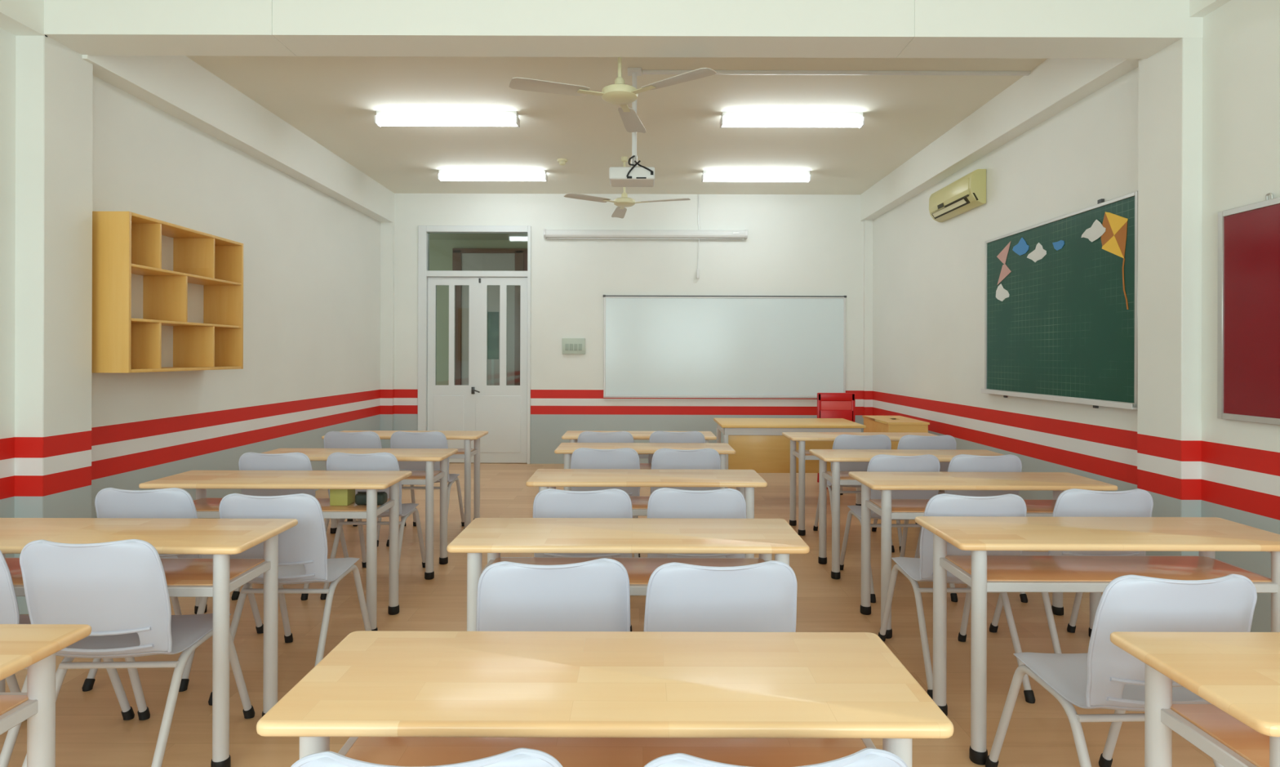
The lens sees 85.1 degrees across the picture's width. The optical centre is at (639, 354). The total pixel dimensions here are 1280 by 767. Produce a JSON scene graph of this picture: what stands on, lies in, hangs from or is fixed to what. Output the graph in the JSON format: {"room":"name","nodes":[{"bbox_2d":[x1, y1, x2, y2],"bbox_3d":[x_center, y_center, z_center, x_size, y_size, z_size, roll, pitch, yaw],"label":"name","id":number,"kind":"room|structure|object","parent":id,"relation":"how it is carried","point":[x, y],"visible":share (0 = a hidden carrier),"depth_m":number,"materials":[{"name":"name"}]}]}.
{"room":"classroom","nodes":[
{"label":"classroom","id":0,"kind":"room"},
{"bbox_2d":[0,27,380,557],"bbox_3d":[-3.394,-0.340,3.620,0.250,3.420,10.840,0,0,0],"label":"wall","id":1,"kind":"structure","parent":0,"point":[311,370],"depth_m":5.43,"materials":[{"name":"paint"}]},
{"bbox_2d":[92,211,243,373],"bbox_3d":[-3.125,-0.367,4.652,0.288,0.942,1.175,0,0,0],"label":"bookshelf","id":2,"kind":"object","parent":1,"relation":"attached to","point":[125,243],"visible":0.87,"depth_m":4.58,"materials":[{"name":"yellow wood"}]},
{"bbox_2d":[429,240,527,384],"bbox_3d":[-2.199,-0.352,10.620,5.600,3.450,3.160,0,0,0],"label":"wall","id":3,"kind":"structure","parent":0,"point":[440,251],"depth_m":12.00,"materials":[{"name":"paint"}]},
{"bbox_2d":[452,248,527,385],"bbox_3d":[-2.409,-0.227,11.975,1.620,3.200,0.050,0,0,0],"label":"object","id":4,"kind":"structure","parent":3,"relation":"in","point":[463,259],"depth_m":11.97,"materials":[{"name":"paint"}]},
{"bbox_2d":[429,233,527,239],"bbox_3d":[-2.194,-1.952,10.620,5.600,0.250,3.160,0,0,0],"label":"ceiling","id":5,"kind":"structure","parent":0,"point":[432,236],"depth_m":11.67,"materials":[{"name":"paint"}]},
{"bbox_2d":[0,462,1215,766],"bbox_3d":[-0.154,1.429,3.620,6.900,0.100,10.840,0,0,0],"label":"floor","id":6,"kind":"structure","parent":0,"point":[91,730],"depth_m":3.32,"materials":[{"name":"laminate"}]},
{"bbox_2d":[0,623,91,766],"bbox_3d":[-1.868,0.998,1.420,1.200,0.752,0.410,0,0,0],"label":"school desk","id":7,"kind":"object","parent":6,"relation":"on","point":[34,646],"visible":1,"depth_m":1.55,"materials":[{"name":"brown wood"}]},
{"bbox_2d":[0,694,28,715],"bbox_3d":[-1.867,0.769,1.420,1.008,0.018,0.290,0,0,0],"label":"shelf","id":8,"kind":"object","parent":7,"relation":"attached to","point":[8,703],"depth_m":1.53,"materials":[{"name":"brown wood"}]},
{"bbox_2d":[14,35,93,613],"bbox_3d":[-3.234,-0.340,3.845,0.170,3.420,0.330,0,0,0],"label":"column","id":9,"kind":"structure","parent":6,"relation":"on","point":[54,82],"depth_m":3.74,"materials":[{"name":"paint"}]},
{"bbox_2d":[0,550,134,766],"bbox_3d":[-2.123,0.964,2.339,0.427,0.826,0.628,0,0,-1],"label":"chair","id":10,"kind":"object","parent":6,"relation":"on","point":[9,608],"visible":0.22,"depth_m":2.13,"materials":[{"name":"grey plastic"}]},
{"bbox_2d":[19,538,254,766],"bbox_3d":[-1.669,0.966,2.349,0.427,0.826,0.628,0,0,-2],"label":"chair","id":11,"kind":"object","parent":6,"relation":"on","point":[119,588],"visible":0.92,"depth_m":2.11,"materials":[{"name":"grey plastic"}]},
{"bbox_2d":[0,517,297,766],"bbox_3d":[-1.903,0.998,2.465,1.200,0.752,0.410,0,0,0],"label":"school desk","id":12,"kind":"object","parent":6,"relation":"on","point":[216,576],"visible":0.69,"depth_m":2.44,"materials":[{"name":"brown wood"}]},
{"bbox_2d":[4,557,264,585],"bbox_3d":[-1.902,0.769,2.465,1.008,0.018,0.290,0,0,0],"label":"shelf","id":13,"kind":"object","parent":12,"relation":"attached to","point":[178,571],"depth_m":2.48,"materials":[{"name":"brown wood"}]},
{"bbox_2d":[82,487,263,691],"bbox_3d":[-2.073,0.964,3.159,0.427,0.826,0.628,0,0,0],"label":"chair","id":14,"kind":"object","parent":6,"relation":"on","point":[109,502],"visible":0.37,"depth_m":2.89,"materials":[{"name":"grey plastic"}]},
{"bbox_2d":[138,470,412,630],"bbox_3d":[-1.828,0.999,3.565,1.200,0.752,0.410,0,0,0],"label":"school desk","id":15,"kind":"object","parent":6,"relation":"on","point":[372,481],"visible":0.65,"depth_m":3.47,"materials":[{"name":"brown wood"}]},
{"bbox_2d":[193,497,390,511],"bbox_3d":[-1.827,0.769,3.565,1.008,0.018,0.290,0,0,0],"label":"shelf","id":16,"kind":"object","parent":15,"relation":"attached to","point":[201,504],"depth_m":3.52,"materials":[{"name":"brown wood"}]},
{"bbox_2d":[329,488,355,505],"bbox_3d":[-1.522,0.718,3.570,0.090,0.085,0.100,0,0,0],"label":"box","id":17,"kind":"object","parent":15,"relation":"on","point":[337,496],"visible":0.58,"depth_m":3.52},
{"bbox_2d":[355,491,387,504],"bbox_3d":[-1.372,0.729,3.560,0.150,0.064,0.070,0,0,0],"label":"pencil case","id":18,"kind":"object","parent":15,"relation":"on","point":[382,496],"visible":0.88,"depth_m":3.53,"materials":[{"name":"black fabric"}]},
{"bbox_2d":[208,493,371,705],"bbox_3d":[-1.488,0.966,3.049,0.427,0.826,0.628,0,0,0],"label":"chair","id":19,"kind":"object","parent":6,"relation":"on","point":[303,549],"visible":0.72,"depth_m":2.82,"materials":[{"name":"grey plastic"}]},
{"bbox_2d":[231,451,348,599],"bbox_3d":[-2.083,0.964,4.219,0.427,0.826,0.628,0,0,0],"label":"chair","id":20,"kind":"object","parent":6,"relation":"on","point":[250,460],"visible":0.32,"depth_m":3.95,"materials":[{"name":"grey plastic"}]},
{"bbox_2d":[261,448,457,579],"bbox_3d":[-1.813,0.999,4.455,1.200,0.752,0.410,0,0,0],"label":"school desk","id":21,"kind":"object","parent":6,"relation":"on","point":[428,477],"visible":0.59,"depth_m":4.41,"materials":[{"name":"brown wood"}]},
{"bbox_2d":[405,470,441,479],"bbox_3d":[-1.812,0.770,4.455,1.008,0.018,0.290,0,0,0],"label":"shelf","id":22,"kind":"object","parent":21,"relation":"attached to","point":[416,474],"depth_m":4.44,"materials":[{"name":"brown wood"}]},
{"bbox_2d":[323,431,405,546],"bbox_3d":[-2.093,0.964,5.309,0.427,0.826,0.628,0,0,0],"label":"chair","id":23,"kind":"object","parent":6,"relation":"on","point":[332,439],"visible":0.33,"depth_m":5.04,"materials":[{"name":"grey plastic"}]},
{"bbox_2d":[320,452,425,599],"bbox_3d":[-1.588,0.966,4.229,0.427,0.826,0.628,0,0,0],"label":"chair","id":24,"kind":"object","parent":6,"relation":"on","point":[335,460],"visible":0.4,"depth_m":3.99,"materials":[{"name":"grey plastic"}]},
{"bbox_2d":[380,222,395,448],"bbox_3d":[-3.202,-0.155,8.820,0.175,3.050,0.080,0,0,0],"label":"column","id":25,"kind":"structure","parent":6,"relation":"on","point":[387,229],"depth_m":8.78,"materials":[{"name":"paint"}]},
{"bbox_2d":[321,430,488,533],"bbox_3d":[-1.848,0.999,5.545,1.200,0.752,0.410,0,0,0],"label":"school desk","id":26,"kind":"object","parent":6,"relation":"on","point":[467,452],"visible":0.43,"depth_m":5.45,"materials":[{"name":"brown wood"}]},
{"bbox_2d":[454,448,475,453],"bbox_3d":[-1.847,0.769,5.545,1.008,0.018,0.290,0,0,0],"label":"shelf","id":27,"kind":"object","parent":26,"relation":"attached to","point":[460,451],"depth_m":5.54,"materials":[{"name":"brown wood"}]},
{"bbox_2d":[386,431,464,546],"bbox_3d":[-1.613,0.966,5.319,0.427,0.826,0.628,0,0,0],"label":"chair","id":28,"kind":"object","parent":6,"relation":"on","point":[398,439],"visible":0.46,"depth_m":5.07,"materials":[{"name":"grey plastic"}]},
{"bbox_2d":[290,746,563,766],"bbox_3d":[-0.314,0.970,1.239,0.427,0.826,0.628,0,0,-2],"label":"chair","id":29,"kind":"object","parent":6,"relation":"on","point":[522,756],"visible":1,"depth_m":0.97,"materials":[{"name":"grey plastic"}]},
{"bbox_2d":[475,557,630,631],"bbox_3d":[-0.265,0.970,2.154,0.427,0.826,0.628,0,0,-7],"label":"chair","id":30,"kind":"object","parent":6,"relation":"on","point":[594,594],"visible":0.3,"depth_m":1.89,"materials":[{"name":"grey plastic"}]},
{"bbox_2d":[533,488,632,631],"bbox_3d":[-0.246,0.970,3.169,0.427,0.826,0.628,0,0,-1],"label":"chair","id":31,"kind":"object","parent":6,"relation":"on","point":[548,502],"visible":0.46,"depth_m":2.90,"materials":[{"name":"grey plastic"}]},
{"bbox_2d":[256,630,954,766],"bbox_3d":[-0.061,1.004,1.387,1.200,0.752,0.410,0,0,0],"label":"school desk","id":32,"kind":"object","parent":6,"relation":"on","point":[400,697],"visible":0.98,"depth_m":1.33,"materials":[{"name":"brown wood"}]},
{"bbox_2d":[344,736,866,766],"bbox_3d":[-0.060,0.775,1.387,1.008,0.018,0.290,0,0,0],"label":"shelf","id":33,"kind":"object","parent":32,"relation":"attached to","point":[388,750],"depth_m":1.35,"materials":[{"name":"brown wood"}]},
{"bbox_2d":[570,447,639,556],"bbox_3d":[-0.211,0.970,4.449,0.427,0.826,0.628,0,0,0],"label":"chair","id":34,"kind":"object","parent":6,"relation":"on","point":[582,457],"visible":0.34,"depth_m":4.18,"materials":[{"name":"grey plastic"}]},
{"bbox_2d":[577,431,634,517],"bbox_3d":[-0.253,0.970,5.359,0.427,0.826,0.628,0,0,0],"label":"chair","id":35,"kind":"object","parent":6,"relation":"on","point":[585,436],"visible":0.15,"depth_m":5.08,"materials":[{"name":"grey plastic"}]},
{"bbox_2d":[446,517,809,631],"bbox_3d":[-0.040,1.004,2.490,1.200,0.752,0.410,0,0,0],"label":"school desk","id":36,"kind":"object","parent":6,"relation":"on","point":[493,536],"visible":0.39,"depth_m":2.43,"materials":[{"name":"brown wood"}]},
{"bbox_2d":[492,557,764,583],"bbox_3d":[-0.039,0.775,2.490,1.008,0.018,0.290,0,0,0],"label":"shelf","id":37,"kind":"object","parent":36,"relation":"attached to","point":[639,570],"depth_m":2.58,"materials":[{"name":"brown wood"}]},
{"bbox_2d":[561,430,716,457],"bbox_3d":[-0.008,1.004,5.575,1.200,0.752,0.410,0,0,0],"label":"school desk","id":38,"kind":"object","parent":6,"relation":"on","point":[573,435],"visible":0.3,"depth_m":5.47,"materials":[{"name":"brown wood"}]},
{"bbox_2d":[554,442,735,490],"bbox_3d":[0.032,1.004,4.795,1.200,0.752,0.410,0,0,0],"label":"school desk","id":39,"kind":"object","parent":6,"relation":"on","point":[567,448],"visible":0.29,"depth_m":4.75,"materials":[{"name":"brown wood"}]},
{"bbox_2d":[640,462,651,468],"bbox_3d":[0.033,0.775,4.795,1.008,0.018,0.290,0,0,0],"label":"shelf","id":40,"kind":"object","parent":39,"relation":"attached to","point":[642,465],"depth_m":4.82,"materials":[{"name":"brown wood"}]},
{"bbox_2d":[525,468,767,557],"bbox_3d":[0.032,1.004,3.645,1.200,0.752,0.410,0,0,0],"label":"school desk","id":41,"kind":"object","parent":6,"relation":"on","point":[745,481],"visible":0.34,"depth_m":3.54,"materials":[{"name":"brown wood"}]},
{"bbox_2d":[629,495,649,508],"bbox_3d":[0.033,0.775,3.645,1.008,0.018,0.290,0,0,0],"label":"shelf","id":42,"kind":"object","parent":41,"relation":"attached to","point":[637,501],"depth_m":3.64,"materials":[{"name":"brown wood"}]},
{"bbox_2d":[648,431,705,495],"bbox_3d":[0.277,0.971,5.389,0.427,0.826,0.628,0,0,1],"label":"chair","id":43,"kind":"object","parent":6,"relation":"on","point":[656,436],"visible":0.3,"depth_m":5.11,"materials":[{"name":"grey plastic"}]},
{"bbox_2d":[650,448,720,493],"bbox_3d":[0.273,0.971,4.439,0.427,0.826,0.628,0,0,-1],"label":"chair","id":44,"kind":"object","parent":6,"relation":"on","point":[662,458],"visible":0.25,"depth_m":4.17,"materials":[{"name":"grey plastic"}]},
{"bbox_2d":[647,487,746,557],"bbox_3d":[0.248,0.971,3.189,0.427,0.826,0.628,0,0,2],"label":"chair","id":45,"kind":"object","parent":6,"relation":"on","point":[663,502],"visible":0.3,"depth_m":2.92,"materials":[{"name":"grey plastic"}]},
{"bbox_2d":[644,560,797,631],"bbox_3d":[0.208,0.971,2.144,0.427,0.826,0.628,0,0,-4],"label":"chair","id":46,"kind":"object","parent":6,"relation":"on","point":[760,597],"visible":0.43,"depth_m":1.88,"materials":[{"name":"grey plastic"}]},
{"bbox_2d":[643,746,907,766],"bbox_3d":[0.176,0.971,1.239,0.427,0.826,0.628,0,0,-3],"label":"chair","id":47,"kind":"object","parent":6,"relation":"on","point":[866,757],"visible":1,"depth_m":0.97,"materials":[{"name":"grey plastic"}]},
{"bbox_2d":[713,417,866,505],"bbox_3d":[1.387,1.008,6.640,1.300,0.752,0.720,0,0,0],"label":"desk","id":48,"kind":"object","parent":6,"relation":"on","point":[760,445],"visible":0.48,"depth_m":6.36,"materials":[{"name":"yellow wood"}]},
{"bbox_2d":[817,392,855,488],"bbox_3d":[2.137,0.899,7.420,0.410,0.976,0.415,0,0,0],"label":"chair","id":49,"kind":"object","parent":6,"relation":"on","point":[829,405],"visible":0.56,"depth_m":7.58,"materials":[{"name":"plastic"}]},
{"bbox_2d":[813,434,894,551],"bbox_3d":[1.582,0.975,5.209,0.427,0.826,0.628,0,0,0],"label":"chair","id":50,"kind":"object","parent":6,"relation":"on","point":[842,441],"visible":0.34,"depth_m":4.95,"materials":[{"name":"grey plastic"}]},
{"bbox_2d":[782,431,938,535],"bbox_3d":[1.762,1.009,5.525,1.200,0.752,0.410,0,0,0],"label":"school desk","id":51,"kind":"object","parent":6,"relation":"on","point":[802,454],"visible":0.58,"depth_m":5.48,"materials":[{"name":"brown wood"}]},
{"bbox_2d":[795,449,814,455],"bbox_3d":[1.763,0.780,5.525,1.008,0.018,0.290,0,0,0],"label":"shelf","id":52,"kind":"object","parent":51,"relation":"attached to","point":[806,451],"depth_m":5.49,"materials":[{"name":"brown wood"}]},
{"bbox_2d":[862,220,872,431],"bbox_3d":[2.890,-0.156,8.820,0.120,3.090,0.080,0,0,0],"label":"column","id":53,"kind":"structure","parent":6,"relation":"on","point":[868,224],"depth_m":8.78,"materials":[{"name":"paint"}]},
{"bbox_2d":[840,453,940,602],"bbox_3d":[1.497,0.975,4.209,0.427,0.826,0.628,0,0,-1],"label":"chair","id":54,"kind":"object","parent":6,"relation":"on","point":[881,462],"visible":0.35,"depth_m":3.96,"materials":[{"name":"grey plastic"}]},
{"bbox_2d":[862,415,929,448],"bbox_3d":[2.522,1.010,6.920,0.390,0.755,0.760,0,0,0],"label":"desk","id":55,"kind":"object","parent":6,"relation":"on","point":[873,423],"visible":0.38,"depth_m":6.62,"materials":[{"name":"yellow wood"}]},
{"bbox_2d":[808,448,1004,578],"bbox_3d":[1.732,1.009,4.485,1.200,0.752,0.410,0,0,0],"label":"school desk","id":56,"kind":"object","parent":6,"relation":"on","point":[837,477],"visible":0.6,"depth_m":4.45,"materials":[{"name":"brown wood"}]},
{"bbox_2d":[825,471,947,479],"bbox_3d":[1.733,0.780,4.485,1.008,0.018,0.290,0,0,0],"label":"shelf","id":57,"kind":"object","parent":56,"relation":"attached to","point":[843,474],"depth_m":4.48,"materials":[{"name":"brown wood"}]},
{"bbox_2d":[871,434,956,552],"bbox_3d":[2.037,0.977,5.189,0.427,0.826,0.628,0,0,0],"label":"chair","id":58,"kind":"object","parent":6,"relation":"on","point":[909,441],"visible":0.23,"depth_m":4.92,"materials":[{"name":"grey plastic"}]},
{"bbox_2d":[878,493,1035,702],"bbox_3d":[1.367,0.975,3.084,0.427,0.826,0.628,0,0,0],"label":"chair","id":59,"kind":"object","parent":6,"relation":"on","point":[915,569],"visible":0.51,"depth_m":2.86,"materials":[{"name":"grey plastic"}]},
{"bbox_2d":[914,453,1027,602],"bbox_3d":[1.972,0.977,4.219,0.427,0.826,0.628,0,0,1],"label":"chair","id":60,"kind":"object","parent":6,"relation":"on","point":[961,462],"visible":0.3,"depth_m":3.95,"materials":[{"name":"grey plastic"}]},
{"bbox_2d":[848,471,1117,638],"bbox_3d":[1.727,1.009,3.585,1.200,0.752,0.410,0,0,0],"label":"school desk","id":61,"kind":"object","parent":6,"relation":"on","point":[889,508],"visible":0.73,"depth_m":3.50,"materials":[{"name":"brown wood"}]},
{"bbox_2d":[869,498,1056,511],"bbox_3d":[1.728,0.780,3.585,1.008,0.018,0.290,0,0,0],"label":"shelf","id":62,"kind":"object","parent":61,"relation":"attached to","point":[897,504],"depth_m":3.59,"materials":[{"name":"brown wood"}]},
{"bbox_2d":[989,488,1153,653],"bbox_3d":[1.967,0.977,3.199,0.427,0.826,0.628,0,0,0],"label":"chair","id":63,"kind":"object","parent":6,"relation":"on","point":[1073,502],"visible":0.44,"depth_m":2.94,"materials":[{"name":"grey plastic"}]},
{"bbox_2d":[915,515,1279,764],"bbox_3d":[1.672,1.009,2.535,1.200,0.752,0.410,0,0,0],"label":"school desk","id":64,"kind":"object","parent":6,"relation":"on","point":[984,573],"visible":0.7,"depth_m":2.48,"materials":[{"name":"brown wood"}]},
{"bbox_2d":[945,555,1271,581],"bbox_3d":[1.673,0.780,2.535,1.008,0.018,0.290,0,0,0],"label":"shelf","id":65,"kind":"object","parent":64,"relation":"attached to","point":[999,567],"depth_m":2.53,"materials":[{"name":"brown wood"}]},
{"bbox_2d":[985,573,1257,766],"bbox_3d":[1.381,0.975,2.044,0.427,0.826,0.628,0,0,-2],"label":"chair","id":66,"kind":"object","parent":6,"relation":"on","point":[1107,676],"visible":0.78,"depth_m":1.81,"materials":[{"name":"grey plastic"}]},
{"bbox_2d":[1137,37,1202,555],"bbox_3d":[2.924,-0.321,3.845,0.125,3.420,0.330,0,0,0],"label":"column","id":67,"kind":"structure","parent":6,"relation":"on","point":[1169,389],"depth_m":3.76,"materials":[{"name":"paint"}]},
{"bbox_2d":[1110,631,1279,766],"bbox_3d":[1.667,1.009,1.395,1.200,0.752,0.410,0,0,0],"label":"school desk","id":68,"kind":"object","parent":6,"relation":"on","point":[1237,673],"visible":1,"depth_m":1.45,"materials":[{"name":"brown wood"}]},
{"bbox_2d":[1170,703,1269,766],"bbox_3d":[1.668,0.780,1.395,1.008,0.018,0.290,0,0,0],"label":"shelf","id":69,"kind":"object","parent":68,"relation":"attached to","point":[1251,746],"depth_m":1.43,"materials":[{"name":"brown wood"}]},
{"bbox_2d":[186,56,1047,194],"bbox_3d":[-0.144,-2.115,3.620,6.900,0.150,10.840,0,0,0],"label":"ceiling","id":70,"kind":"structure","parent":0,"point":[335,101],"depth_m":5.92,"materials":[{"name":"paint"}]},
{"bbox_2d":[0,0,394,222],"bbox_3d":[-3.214,-1.870,3.580,0.200,0.400,10.560,0,0,0],"label":"beam","id":71,"kind":"structure","parent":70,"relation":"attached to","point":[177,86],"depth_m":5.24,"materials":[{"name":"white paint"}]},
{"bbox_2d":[374,111,519,128],"bbox_3d":[-1.624,-1.990,5.890,1.202,0.110,0.116,0,0,0],"label":"ceiling light","id":72,"kind":"object","parent":70,"relation":"attached to","point":[406,118],"visible":1,"depth_m":5.84,"materials":[{"name":"white plastic"}]},
{"bbox_2d":[376,115,517,126],"bbox_3d":[-1.624,-1.968,5.890,1.170,0.066,0.116,0,0,0],"label":"diffuser","id":73,"kind":"object","parent":72,"relation":"attached to","point":[406,121],"depth_m":5.84,"materials":[{"name":"white"}]},
{"bbox_2d":[437,169,547,182],"bbox_3d":[-1.634,-1.990,7.750,1.202,0.110,0.116,0,0,0],"label":"ceiling light","id":74,"kind":"object","parent":70,"relation":"attached to","point":[443,175],"visible":1,"depth_m":7.70,"materials":[{"name":"white plastic"}]},
{"bbox_2d":[439,173,546,181],"bbox_3d":[-1.634,-1.968,7.750,1.170,0.066,0.116,0,0,0],"label":"diffuser","id":75,"kind":"object","parent":74,"relation":"attached to","point":[442,177],"depth_m":7.70,"materials":[{"name":"white"}]},
{"bbox_2d":[556,158,567,165],"bbox_3d":[-0.814,-2.015,7.300,0.110,0.055,0.110,0,0,0],"label":"ceiling fitting","id":76,"kind":"object","parent":70,"relation":"attached to","point":[562,162],"visible":1,"depth_m":7.27,"materials":[{"name":"beige plastic"}]},
{"bbox_2d":[508,57,716,133],"bbox_3d":[-0.167,-1.790,4.322,1.180,0.500,1.116,0,0,0],"label":"ceiling fan","id":77,"kind":"object","parent":70,"relation":"hanging from","point":[620,93],"visible":0.86,"depth_m":4.12,"materials":[{"name":"metal"}]},
{"bbox_2d":[44,0,1203,58],"bbox_3d":[-0.162,-1.871,3.809,6.305,0.378,0.262,0,0,0],"label":"beam","id":78,"kind":"structure","parent":70,"relation":"attached to","point":[728,28],"depth_m":3.68,"materials":[{"name":"white paint"}]},
{"bbox_2d":[564,156,690,218],"bbox_3d":[-0.118,-1.790,7.314,1.252,0.500,1.172,0,0,0],"label":"ceiling fan","id":79,"kind":"object","parent":70,"relation":"hanging from","point":[624,202],"visible":1,"depth_m":7.11,"materials":[{"name":"metal"}]},
{"bbox_2d":[608,67,654,186],"bbox_3d":[-0.055,-1.635,5.005,0.320,0.810,0.289,0,0,0],"label":"projector","id":80,"kind":"object","parent":70,"relation":"hanging from","point":[633,175],"visible":0.98,"depth_m":4.93,"materials":[{"name":"white plastic"}]},
{"bbox_2d":[701,170,811,182],"bbox_3d":[1.289,-1.981,7.750,1.202,0.110,0.116,0,0,0],"label":"ceiling light","id":81,"kind":"object","parent":70,"relation":"attached to","point":[707,175],"visible":1,"depth_m":7.70,"materials":[{"name":"white plastic"}]},
{"bbox_2d":[702,174,809,182],"bbox_3d":[1.289,-1.959,7.750,1.170,0.066,0.116,0,0,0],"label":"diffuser","id":82,"kind":"object","parent":81,"relation":"attached to","point":[706,178],"depth_m":7.70,"materials":[{"name":"white"}]},
{"bbox_2d":[720,111,864,128],"bbox_3d":[1.281,-1.981,5.890,1.202,0.110,0.116,0,0,0],"label":"ceiling light","id":83,"kind":"object","parent":70,"relation":"attached to","point":[728,119],"visible":1,"depth_m":5.84,"materials":[{"name":"white plastic"}]},
{"bbox_2d":[721,116,862,127],"bbox_3d":[1.281,-1.959,5.890,1.170,0.066,0.116,0,0,0],"label":"diffuser","id":84,"kind":"object","parent":83,"relation":"attached to","point":[726,122],"depth_m":5.84,"materials":[{"name":"white"}]},
{"bbox_2d":[642,70,1030,75],"bbox_3d":[1.406,-2.026,5.008,2.780,0.020,0.035,0,0,0],"label":"duct","id":85,"kind":"object","parent":70,"relation":"attached to","point":[644,72],"depth_m":4.99,"materials":[{"name":"white plastic"}]},
{"bbox_2d":[860,0,1231,221],"bbox_3d":[2.893,-1.874,3.580,0.195,0.355,10.560,0,0,0],"label":"beam","id":86,"kind":"structure","parent":70,"relation":"attached to","point":[1054,86],"depth_m":5.38,"materials":[{"name":"white paint"}]},
{"bbox_2d":[394,193,863,463],"bbox_3d":[-0.169,-0.331,8.940,6.400,3.420,0.200,0,0,0],"label":"wall","id":87,"kind":"structure","parent":0,"point":[795,244],"depth_m":8.84,"materials":[{"name":"paint"}]},
{"bbox_2d":[417,225,531,463],"bbox_3d":[-2.097,-0.131,8.860,1.425,3.010,0.161,0,0,0],"label":"door","id":88,"kind":"structure","parent":87,"relation":"in","point":[503,411],"depth_m":8.85,"materials":[{"name":"paint"}]},
{"bbox_2d":[562,337,585,354],"bbox_3d":[-0.840,-0.113,8.822,0.290,0.200,0.036,0,0,0],"label":"switch panel","id":89,"kind":"object","parent":87,"relation":"attached to","point":[570,345],"visible":1,"depth_m":8.81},
{"bbox_2d":[543,229,747,278],"bbox_3d":[0.069,-1.273,8.789,2.560,0.616,0.103,0,0,0],"label":"projector screen","id":90,"kind":"object","parent":87,"relation":"attached to","point":[548,233],"visible":1,"depth_m":8.75,"materials":[{"name":"white plastic"}]},
{"bbox_2d":[697,194,699,230],"bbox_3d":[0.745,-1.805,8.834,0.022,0.466,0.010,0,0,0],"label":"cable","id":91,"kind":"object","parent":87,"relation":"attached to","point":[698,194],"visible":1,"depth_m":8.83,"materials":[{"name":"plastic"}]},
{"bbox_2d":[603,294,846,398],"bbox_3d":[1.070,-0.108,8.810,3.080,1.296,0.061,0,0,0],"label":"whiteboard","id":92,"kind":"object","parent":87,"relation":"attached to","point":[655,346],"visible":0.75,"depth_m":8.82,"materials":[{"name":"plastic"}]},
{"bbox_2d":[872,0,1279,631],"bbox_3d":[3.056,-0.321,3.620,0.250,3.420,10.840,0,0,0],"label":"wall","id":93,"kind":"structure","parent":0,"point":[928,273],"depth_m":4.66,"materials":[{"name":"paint"}]},
{"bbox_2d":[928,168,986,222],"bbox_3d":[2.862,-1.430,6.329,0.144,0.293,0.863,0,0,0],"label":"air conditioner","id":94,"kind":"object","parent":93,"relation":"attached to","point":[968,193],"visible":1,"depth_m":6.14,"materials":[{"name":"beige plastic"}]},
{"bbox_2d":[931,197,969,218],"bbox_3d":[2.825,-1.333,6.355,0.036,0.051,0.710,0,0,0],"label":"outlet","id":95,"kind":"object","parent":94,"relation":"attached to","point":[957,204],"depth_m":6.33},
{"bbox_2d":[981,191,1137,408],"bbox_3d":[2.899,-0.324,4.960,0.064,1.325,1.800,0,0,0],"label":"chalkboard","id":96,"kind":"object","parent":93,"relation":"attached to","point":[1064,331],"visible":0.91,"depth_m":4.75,"materials":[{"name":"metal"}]},
{"bbox_2d":[995,283,1009,301],"bbox_3d":[2.903,-0.502,5.582,0.003,0.145,0.209,0,0,0],"label":"cloud","id":97,"kind":"object","parent":96,"relation":"attached to","point":[1002,294],"visible":1,"depth_m":5.60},
{"bbox_2d":[996,240,1011,284],"bbox_3d":[2.904,-0.730,5.562,0.003,0.326,0.222,0,0,0],"label":"kite","id":98,"kind":"object","parent":96,"relation":"attached to","point":[1002,255],"visible":1,"depth_m":5.55},
{"bbox_2d":[1012,237,1029,255],"bbox_3d":[2.904,-0.827,5.319,0.003,0.135,0.231,0,0,0],"label":"cloud","id":99,"kind":"object","parent":96,"relation":"attached to","point":[1021,248],"visible":1,"depth_m":5.30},
{"bbox_2d":[1026,242,1046,262],"bbox_3d":[2.904,-0.749,5.106,0.003,0.140,0.251,0,0,0],"label":"cloud","id":100,"kind":"object","parent":96,"relation":"attached to","point":[1039,252],"visible":1,"depth_m":5.08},
{"bbox_2d":[1052,240,1064,250],"bbox_3d":[2.904,-0.760,4.839,0.003,0.065,0.136,0,0,0],"label":"cloud","id":101,"kind":"object","parent":96,"relation":"attached to","point":[1058,245],"visible":1,"depth_m":4.84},
{"bbox_2d":[981,388,1137,408],"bbox_3d":[2.897,0.301,4.960,0.064,0.034,1.800,0,0,0],"label":"chalk tray","id":102,"kind":"object","parent":96,"relation":"on","point":[1096,401],"depth_m":4.68,"materials":[{"name":"white metal"}]},
{"bbox_2d":[1080,219,1106,241],"bbox_3d":[2.901,-0.793,4.463,0.003,0.137,0.239,0,0,0],"label":"cloud","id":103,"kind":"object","parent":96,"relation":"attached to","point":[1097,229],"visible":1,"depth_m":4.44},
{"bbox_2d":[1101,211,1128,309],"bbox_3d":[2.904,-0.582,4.267,0.003,0.622,0.248,0,0,0],"label":"kite","id":104,"kind":"object","parent":96,"relation":"attached to","point":[1113,240],"visible":1,"depth_m":4.25},
{"bbox_2d":[1217,192,1279,425],"bbox_3d":[2.951,-0.220,2.947,0.030,1.083,1.195,0,0,0],"label":"red pinboard","id":105,"kind":"object","parent":93,"relation":"attached to","point":[1248,319],"visible":1,"depth_m":3.37,"materials":[{"name":"fabric"}]},
{"bbox_3d":[-2.204,1.423,10.620,5.600,0.100,3.160,0,0,0],"label":"floor","id":106,"kind":"structure","parent":0,"visible":0},
{"bbox_2d":[487,311,498,385],"bbox_3d":[-2.241,0.358,10.610,0.280,2.030,0.380,0,0,0],"label":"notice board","id":107,"kind":"object","parent":106,"relation":"on","point":[492,317],"visible":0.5,"depth_m":10.60,"materials":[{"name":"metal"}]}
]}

